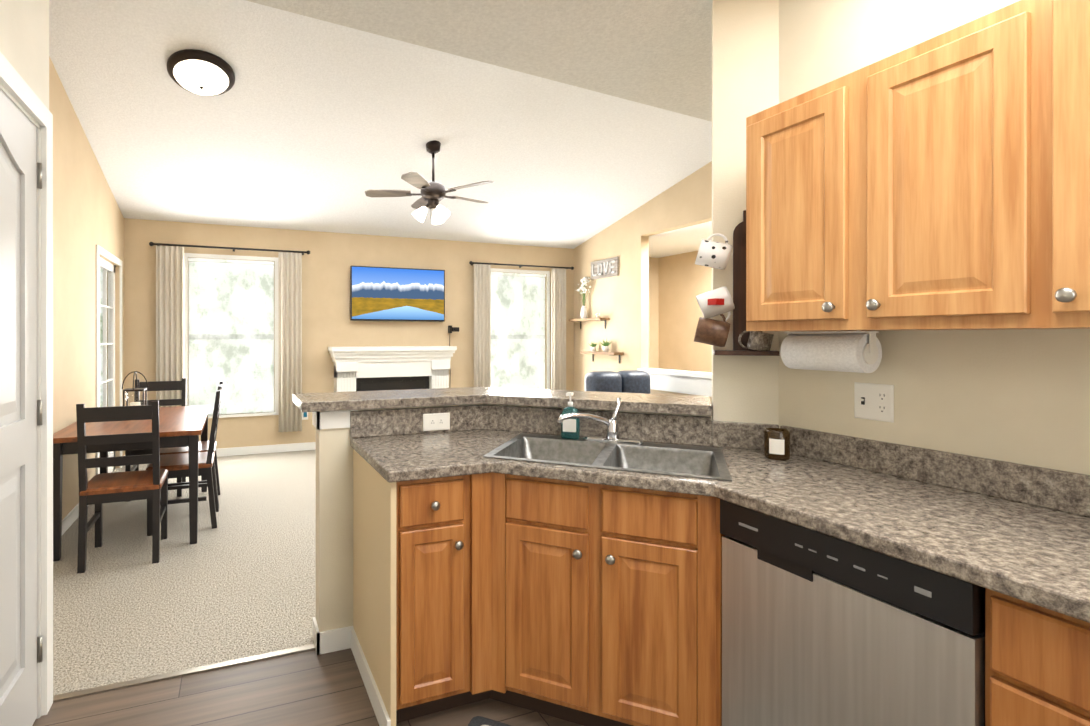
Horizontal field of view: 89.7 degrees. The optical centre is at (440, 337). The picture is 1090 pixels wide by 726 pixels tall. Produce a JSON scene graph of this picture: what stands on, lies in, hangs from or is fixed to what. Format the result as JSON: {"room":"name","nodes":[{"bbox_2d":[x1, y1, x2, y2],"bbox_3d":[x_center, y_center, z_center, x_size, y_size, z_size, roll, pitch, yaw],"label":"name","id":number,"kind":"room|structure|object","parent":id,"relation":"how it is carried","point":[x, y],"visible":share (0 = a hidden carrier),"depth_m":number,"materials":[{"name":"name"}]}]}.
{"room":"kitchen","nodes":[
{"label":"kitchen","id":0,"kind":"room"},
{"bbox_2d":[0,0,48,109],"bbox_3d":[-0.939,-0.520,-0.199,0.590,3.750,4.500,0,0,-21],"label":"wall","id":1,"kind":"structure","parent":0,"point":[24,37],"depth_m":1.81,"materials":[{"name":"beige paint"}]},
{"bbox_2d":[0,90,41,725],"bbox_3d":[-1.249,0.301,1.492,0.111,2.081,0.917,0,0,-21],"label":"pantry door","id":2,"kind":"structure","parent":1,"relation":"in","point":[20,417],"depth_m":1.76,"materials":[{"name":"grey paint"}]},
{"bbox_2d":[0,52,52,718],"bbox_3d":[-1.309,0.266,1.464,0.138,2.175,1.080,0,0,-21],"label":"door frame","id":3,"kind":"structure","parent":1,"relation":"attached to","point":[18,92],"depth_m":1.93,"materials":[{"name":"white wood"}]},
{"bbox_2d":[49,56,123,519],"bbox_3d":[-2.681,-0.524,3.728,0.120,3.750,4.280,0,0,-21],"label":"wall","id":4,"kind":"structure","parent":0,"point":[88,217],"depth_m":4.02,"materials":[{"name":"beige paint"}]},
{"bbox_2d":[62,503,78,534],"bbox_3d":[-2.417,1.307,3.220,0.013,0.090,2.940,0,0,-21],"label":"baseboard","id":5,"kind":"structure","parent":4,"relation":"attached to","point":[70,518],"depth_m":3.85,"materials":[{"name":"white wood"}]},
{"bbox_2d":[96,245,122,474],"bbox_3d":[-3.169,0.280,5.079,0.105,2.140,1.070,0,0,-21],"label":"french door","id":6,"kind":"structure","parent":4,"relation":"in","point":[105,266],"depth_m":5.20,"materials":[{"name":"white wood"}]},
{"bbox_2d":[53,450,315,695],"bbox_3d":[0.873,1.375,4.708,7.460,0.050,5.215,0,0,-21],"label":"floor","id":7,"kind":"structure","parent":0,"point":[239,582],"depth_m":2.96,"materials":[{"name":"beige carpet"}]},
{"bbox_2d":[76,401,167,573],"bbox_3d":[-1.959,0.867,3.350,0.430,0.970,0.472,0,0,-21],"label":"chair","id":8,"kind":"object","parent":7,"relation":"on","point":[97,490],"visible":1,"depth_m":3.19,"materials":[{"name":"black wood"}]},
{"bbox_2d":[53,405,210,560],"bbox_3d":[-2.201,0.977,3.987,0.860,0.747,1.360,0,0,-21],"label":"dining table","id":9,"kind":"object","parent":7,"relation":"on","point":[183,426],"visible":0.65,"depth_m":3.50,"materials":[{"name":"black wood"}]},
{"bbox_2d":[122,371,147,405],"bbox_3d":[-2.302,0.429,4.055,0.177,0.346,0.178,0,0,-21],"label":"centerpiece","id":10,"kind":"object","parent":9,"relation":"on","point":[127,390],"visible":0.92,"depth_m":4.04,"materials":[{"name":"brown metal"}]},
{"bbox_2d":[125,378,185,501],"bbox_3d":[-2.470,0.865,4.693,0.430,0.970,0.472,0,0,-21],"label":"chair","id":11,"kind":"object","parent":7,"relation":"on","point":[164,385],"visible":0.25,"depth_m":4.88,"materials":[{"name":"black wood"}]},
{"bbox_2d":[146,386,221,535],"bbox_3d":[-1.856,0.866,3.925,0.472,0.970,0.430,0,0,-21],"label":"chair","id":12,"kind":"object","parent":7,"relation":"on","point":[176,465],"visible":0.73,"depth_m":3.79,"materials":[{"name":"black wood"}]},
{"bbox_2d":[53,644,315,701],"bbox_3d":[-0.998,1.349,2.176,0.985,0.007,0.032,0,0,-21],"label":"transition strip","id":13,"kind":"object","parent":7,"relation":"on","point":[116,686],"visible":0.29,"depth_m":2.15,"materials":[{"name":"silver metal"}]},
{"bbox_2d":[160,381,222,505],"bbox_3d":[-2.021,0.866,4.360,0.472,0.970,0.430,0,0,-21],"label":"chair","id":14,"kind":"object","parent":7,"relation":"on","point":[203,446],"visible":0.29,"depth_m":4.27,"materials":[{"name":"black wood"}]},
{"bbox_2d":[328,346,456,391],"bbox_3d":[-0.581,0.732,6.651,1.560,1.232,0.302,0,0,-21],"label":"fireplace mantel","id":15,"kind":"object","parent":7,"relation":"on","point":[371,368],"visible":0.56,"depth_m":6.59,"materials":[{"name":"white painted wood"}]},
{"bbox_2d":[585,370,649,393],"bbox_3d":[2.088,0.864,5.733,0.980,0.970,0.880,0,0,-21],"label":"sofa","id":16,"kind":"object","parent":7,"relation":"on","point":[631,381],"visible":0.12,"depth_m":5.92,"materials":[{"name":"fabric"}]},
{"bbox_2d":[32,648,582,725],"bbox_3d":[0.342,1.379,0.283,3.325,0.050,4.490,0,0,-21],"label":"floor","id":17,"kind":"structure","parent":0,"point":[309,688],"depth_m":1.99,"materials":[{"name":"brown wood"}]},
{"bbox_2d":[351,473,464,725],"bbox_3d":[0.413,0.992,2.327,1.494,0.720,0.612,0,0,-21],"label":"base cabinet","id":18,"kind":"object","parent":17,"relation":"on","point":[376,501],"depth_m":1.95,"materials":[{"name":"brown wood"}]},
{"bbox_2d":[468,716,510,725],"bbox_3d":[0.371,1.348,1.556,0.760,0.010,0.460,0,0,24],"label":"rug","id":19,"kind":"object","parent":17,"relation":"on","point":[479,721],"visible":1,"depth_m":1.88,"materials":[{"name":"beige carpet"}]},
{"bbox_2d":[385,513,721,725],"bbox_3d":[0.616,0.992,1.810,1.482,0.720,0.538,0,0,-21],"label":"base cabinet","id":20,"kind":"object","parent":17,"relation":"on","point":[585,604],"depth_m":1.81,"materials":[{"name":"brown wood"}]},
{"bbox_2d":[461,473,725,576],"bbox_3d":[0.485,0.916,1.773,0.620,0.872,0.561,0,0,-21],"label":"base cabinet","id":21,"kind":"object","parent":17,"relation":"on","point":[563,527],"depth_m":1.79,"materials":[{"name":"brown wood"}]},
{"bbox_2d":[720,499,984,725],"bbox_3d":[1.210,0.917,1.428,0.598,0.872,0.586,0,0,-21],"label":"dishwasher","id":22,"kind":"object","parent":17,"relation":"on","point":[820,629],"visible":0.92,"depth_m":1.29,"materials":[{"name":"silver metal"}]},
{"bbox_2d":[985,588,1089,725],"bbox_3d":[1.412,0.917,0.942,0.610,0.872,0.452,0,0,-21],"label":"base cabinet","id":23,"kind":"object","parent":17,"relation":"on","point":[1037,658],"depth_m":0.98,"materials":[{"name":"brown wood"}]},
{"bbox_2d":[350,429,1089,622],"bbox_3d":[0.815,0.457,1.263,1.497,0.038,2.887,0,0,-21],"label":"countertop","id":24,"kind":"structure","parent":23,"relation":"on","point":[1036,555],"depth_m":1.40,"materials":[{"name":"stone"}]},
{"bbox_2d":[557,398,643,444],"bbox_3d":[0.643,0.343,2.203,0.335,0.178,0.186,0,0,-21],"label":"faucet","id":25,"kind":"object","parent":24,"relation":"on","point":[612,436],"visible":1,"depth_m":2.21,"materials":[{"name":"silver metal"}]},
{"bbox_2d":[483,433,731,480],"bbox_3d":[0.624,0.521,2.030,0.800,0.177,0.520,0,0,24],"label":"sink","id":26,"kind":"object","parent":24,"relation":"in","point":[682,460],"visible":0.5,"depth_m":2.12,"materials":[{"name":"silver metal"}]},
{"bbox_2d":[561,392,579,438],"bbox_3d":[0.555,0.334,2.305,0.072,0.196,0.072,0,0,-21],"label":"soap bottle","id":27,"kind":"object","parent":26,"relation":"on","point":[570,428],"visible":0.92,"depth_m":2.29,"materials":[{"name":"teal"}]},
{"bbox_2d":[764,428,789,460],"bbox_3d":[1.212,0.385,1.940,0.081,0.104,0.080,0,0,-21],"label":"candle jar","id":28,"kind":"object","parent":24,"relation":"on","point":[776,443],"visible":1,"depth_m":1.91,"materials":[{"name":"brown glass"}]},
{"bbox_2d":[49,0,711,257],"bbox_3d":[0.796,-1.777,4.740,7.340,1.114,5.095,0,0,-21],"label":"ceiling","id":29,"kind":"structure","parent":0,"point":[306,123],"depth_m":4.60,"materials":[{"name":"white paint"}]},
{"bbox_2d":[167,49,234,95],"bbox_3d":[-1.644,-1.782,3.701,0.430,0.177,0.425,0,0,-21],"label":"flush ceiling light","id":30,"kind":"object","parent":29,"relation":"attached to","point":[200,72],"visible":1,"depth_m":3.60,"materials":[{"name":"white glass"}]},
{"bbox_2d":[365,140,493,224],"bbox_3d":[-0.070,-1.373,4.854,1.182,0.727,1.150,0,0,-21],"label":"ceiling fan","id":31,"kind":"object","parent":29,"relation":"hanging from","point":[433,193],"visible":1,"depth_m":4.76,"materials":[{"name":"brown metal"}]},
{"bbox_2d":[124,218,658,454],"bbox_3d":[-0.031,-0.527,7.088,7.460,3.750,0.120,0,0,-21],"label":"wall","id":32,"kind":"structure","parent":0,"point":[330,259],"depth_m":6.52,"materials":[{"name":"beige paint"}]},
{"bbox_2d":[124,442,315,456],"bbox_3d":[-0.732,1.303,6.751,5.670,0.090,0.013,0,0,-21],"label":"baseboard","id":33,"kind":"structure","parent":32,"relation":"attached to","point":[248,450],"depth_m":6.25,"materials":[{"name":"white wood"}]},
{"bbox_2d":[149,242,309,254],"bbox_3d":[-2.338,-0.996,6.077,1.688,0.048,0.125,0,0,-21],"label":"curtain rod","id":34,"kind":"object","parent":32,"relation":"attached to","point":[233,248],"visible":0.96,"depth_m":6.01,"materials":[{"name":"black metal"}]},
{"bbox_2d":[156,245,183,406],"bbox_3d":[-2.924,0.059,5.815,0.273,2.081,0.047,0,0,-21],"label":"curtain","id":35,"kind":"object","parent":34,"relation":"hanging from","point":[169,313],"visible":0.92,"depth_m":5.81,"materials":[{"name":"fabric"}]},
{"bbox_2d":[278,252,301,431],"bbox_3d":[-1.750,0.058,6.260,0.263,2.081,0.047,0,0,-21],"label":"curtain","id":36,"kind":"object","parent":34,"relation":"hanging from","point":[290,327],"visible":1,"depth_m":6.26,"materials":[{"name":"fabric"}]},
{"bbox_2d":[184,253,278,417],"bbox_3d":[-2.389,-0.011,6.171,1.020,1.840,0.140,0,0,-21],"label":"window","id":37,"kind":"structure","parent":32,"relation":"in","point":[186,313],"depth_m":6.12,"materials":[{"name":"white"}]},
{"bbox_2d":[188,258,273,414],"bbox_3d":[-2.386,-0.005,6.162,0.910,1.759,0.036,0,0,-21],"label":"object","id":38,"kind":"structure","parent":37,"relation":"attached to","point":[231,328],"depth_m":6.16,"materials":[{"name":"white glass"}]},
{"bbox_2d":[302,412,307,419],"bbox_3d":[-1.613,0.914,6.397,0.070,0.130,0.045,0,0,-21],"label":"electrical outlet","id":39,"kind":"object","parent":32,"relation":"attached to","point":[304,415],"visible":0.57,"depth_m":6.38,"materials":[{"name":"white plastic"}]},
{"bbox_2d":[350,266,444,321],"bbox_3d":[-0.534,-0.534,6.779,1.220,0.665,0.093,0,0,-21],"label":"wall-mounted tv","id":40,"kind":"object","parent":32,"relation":"attached to","point":[391,294],"visible":1,"depth_m":6.72,"materials":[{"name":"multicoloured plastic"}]},
{"bbox_2d":[448,325,458,375],"bbox_3d":[0.158,0.348,7.000,0.130,1.000,0.172,0,0,-21],"label":"floor lamp","id":41,"kind":"object","parent":32,"relation":"attached to","point":[451,329],"visible":0.83,"depth_m":6.96,"materials":[{"name":"black plastic"}]},
{"bbox_2d":[491,268,549,389],"bbox_3d":[1.051,-0.012,7.478,1.020,1.840,0.140,0,0,-21],"label":"window","id":42,"kind":"structure","parent":32,"relation":"in","point":[548,307],"depth_m":7.59,"materials":[{"name":"white"}]},
{"bbox_2d":[491,272,545,388],"bbox_3d":[1.055,-0.006,7.468,0.910,1.759,0.036,0,0,-21],"label":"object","id":43,"kind":"structure","parent":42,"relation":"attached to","point":[517,332],"depth_m":7.47,"materials":[{"name":"white glass"}]},
{"bbox_2d":[469,261,573,269],"bbox_3d":[1.117,-0.977,7.389,1.618,0.048,0.125,0,0,-21],"label":"curtain rod","id":44,"kind":"object","parent":32,"relation":"attached to","point":[520,266],"visible":1,"depth_m":7.33,"materials":[{"name":"black metal"}]},
{"bbox_2d":[474,264,490,386],"bbox_3d":[0.549,0.067,7.133,0.243,2.061,0.047,0,0,-21],"label":"curtain","id":45,"kind":"object","parent":44,"relation":"hanging from","point":[482,325],"visible":0.88,"depth_m":7.13,"materials":[{"name":"fabric"}]},
{"bbox_2d":[551,268,565,389],"bbox_3d":[1.657,0.067,7.554,0.233,2.061,0.047,0,0,-21],"label":"curtain","id":46,"kind":"object","parent":44,"relation":"hanging from","point":[558,329],"visible":0.85,"depth_m":7.54,"materials":[{"name":"fabric"}]},
{"bbox_2d":[316,404,479,631],"bbox_3d":[-0.155,0.832,2.506,0.825,1.040,0.120,0,0,-21],"label":"wall","id":47,"kind":"structure","parent":0,"point":[334,529],"depth_m":2.33,"materials":[{"name":"beige paint"}]},
{"bbox_2d":[312,410,357,654],"bbox_3d":[-0.465,0.833,2.389,0.187,1.038,0.144,0,0,-21],"label":"trim","id":48,"kind":"structure","parent":47,"relation":"attached to","point":[332,640],"depth_m":2.32,"materials":[{"name":"white wood"}]},
{"bbox_2d":[246,0,712,121],"bbox_3d":[1.478,-1.891,0.928,5.910,1.010,4.895,0,0,-21],"label":"ceiling","id":49,"kind":"structure","parent":0,"point":[656,53],"depth_m":2.48,"materials":[{"name":"white paint"}]},
{"bbox_2d":[480,404,711,417],"bbox_3d":[0.691,0.832,2.392,0.777,1.040,0.690,0,0,-21],"label":"wall","id":50,"kind":"structure","parent":0,"point":[480,404],"depth_m":2.35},
{"bbox_2d":[292,387,711,415],"bbox_3d":[0.305,0.290,2.396,1.775,0.040,1.052,0,0,-21],"label":"bar","id":51,"kind":"object","parent":50,"relation":"on","point":[595,400],"visible":1,"depth_m":2.41,"materials":[{"name":"stone"}]},
{"bbox_2d":[574,161,711,403],"bbox_3d":[2.877,-0.525,5.402,0.120,3.750,5.095,0,0,-21],"label":"wall","id":52,"kind":"structure","parent":0,"point":[621,301],"depth_m":6.69,"materials":[{"name":"beige paint"}]},
{"bbox_2d":[569,318,608,328],"bbox_3d":[2.003,-0.182,7.314,0.150,0.140,0.700,0,0,-21],"label":"shelf","id":53,"kind":"object","parent":52,"relation":"attached to","point":[589,319],"visible":1,"depth_m":7.18,"materials":[{"name":"brown wood"}]},
{"bbox_2d":[576,277,590,318],"bbox_3d":[1.958,-0.544,7.411,0.139,0.581,0.290,0,0,-21],"label":"vase","id":54,"kind":"object","parent":53,"relation":"on","point":[583,309],"visible":0.96,"depth_m":7.38,"materials":[{"name":"white ceramic"}]},
{"bbox_2d":[580,351,623,362],"bbox_3d":[2.102,0.263,7.053,0.150,0.140,0.700,0,0,-21],"label":"shelf","id":55,"kind":"object","parent":52,"relation":"attached to","point":[603,353],"visible":1,"depth_m":6.95,"materials":[{"name":"brown wood"}]},
{"bbox_2d":[588,342,596,350],"bbox_3d":[2.046,0.124,7.203,0.108,0.135,0.098,0,0,-21],"label":"plant pot","id":56,"kind":"object","parent":55,"relation":"on","point":[593,347],"visible":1,"depth_m":7.19,"materials":[{"name":"white ceramic"}]},
{"bbox_2d":[600,339,610,351],"bbox_3d":[2.138,0.107,6.957,0.134,0.168,0.122,0,0,-21],"label":"plant pot","id":57,"kind":"object","parent":55,"relation":"on","point":[605,347],"visible":1,"depth_m":6.94,"materials":[{"name":"white ceramic"}]},
{"bbox_2d":[591,257,618,279],"bbox_3d":[2.149,-0.902,7.096,0.032,0.240,0.550,0,0,-21],"label":"love sign","id":58,"kind":"object","parent":52,"relation":"attached to","point":[605,268],"visible":0.96,"depth_m":7.06,"materials":[{"name":"grey paint"}]},
{"bbox_2d":[637,368,711,396],"bbox_3d":[2.817,0.493,5.560,0.220,0.232,2.000,0,0,-21],"label":"trim","id":59,"kind":"structure","parent":52,"relation":"attached to","point":[689,382],"depth_m":5.87,"materials":[{"name":"white wood"}]},
{"bbox_2d":[659,250,711,372],"bbox_3d":[4.326,-0.526,5.952,0.120,3.750,5.095,0,0,-21],"label":"wall","id":60,"kind":"structure","parent":0,"point":[685,280],"depth_m":7.87,"materials":[{"name":"beige paint"}]},
{"bbox_2d":[712,0,778,424],"bbox_3d":[1.268,-0.522,2.166,0.312,3.750,0.120,0,0,24],"label":"wall","id":61,"kind":"structure","parent":0,"point":[745,71],"depth_m":2.14,"materials":[{"name":"beige paint"}]},
{"bbox_2d":[350,405,1089,516],"bbox_3d":[0.815,0.381,1.263,1.497,0.114,2.887,0,0,-21],"label":"backsplash","id":62,"kind":"structure","parent":61,"relation":"attached to","point":[1064,491],"depth_m":1.96,"materials":[{"name":"stone"}]},
{"bbox_2d":[423,413,449,430],"bbox_3d":[-0.019,0.388,2.464,0.130,0.078,0.008,0,0,-21],"label":"outlet","id":63,"kind":"object","parent":62,"relation":"attached to","point":[436,421],"visible":1,"depth_m":2.46,"materials":[{"name":"white plastic"}]},
{"bbox_2d":[694,210,778,355],"bbox_3d":[1.141,-0.214,2.082,0.291,0.567,0.242,0,0,-21],"label":"mug rack","id":64,"kind":"object","parent":61,"relation":"attached to","point":[717,301],"visible":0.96,"depth_m":2.08,"materials":[{"name":"brown wood"}]},
{"bbox_2d":[779,0,1089,474],"bbox_3d":[2.000,-0.521,0.427,0.120,3.750,3.585,0,0,-21],"label":"wall","id":65,"kind":"structure","parent":0,"point":[1020,396],"depth_m":1.62,"materials":[{"name":"beige paint"}]},
{"bbox_2d":[854,382,893,422],"bbox_3d":[1.418,0.213,1.769,0.015,0.120,0.115,0,0,-21],"label":"outlet","id":66,"kind":"object","parent":65,"relation":"attached to","point":[872,401],"visible":1,"depth_m":1.76,"materials":[{"name":"white plastic"}]},
{"bbox_2d":[746,0,1025,330],"bbox_3d":[1.325,-0.391,1.576,0.322,0.742,0.737,0,0,-21],"label":"upper cabinet","id":67,"kind":"object","parent":65,"relation":"attached to","point":[940,182],"depth_m":1.42,"materials":[{"name":"brown wood"}]},
{"bbox_2d":[780,331,881,372],"bbox_3d":[1.297,0.047,1.800,0.124,0.132,0.272,0,0,-21],"label":"paper towel holder","id":68,"kind":"object","parent":67,"relation":"attached to","point":[859,353],"visible":1,"depth_m":1.74,"materials":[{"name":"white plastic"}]},
{"bbox_2d":[1026,0,1089,328],"bbox_3d":[1.519,-0.391,1.064,0.322,0.742,0.358,0,0,-21],"label":"upper cabinet","id":69,"kind":"object","parent":65,"relation":"attached to","point":[1057,31],"depth_m":1.15,"materials":[{"name":"brown wood"}]},
{"label":"outside","id":70,"kind":"structure","parent":0,"visible":0},
{"bbox_2d":[100,265,523,406],"bbox_3d":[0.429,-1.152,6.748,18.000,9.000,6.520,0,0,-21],"label":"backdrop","id":71,"kind":"structure","parent":70,"point":[101,346],"depth_m":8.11,"materials":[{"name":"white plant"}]}
]}

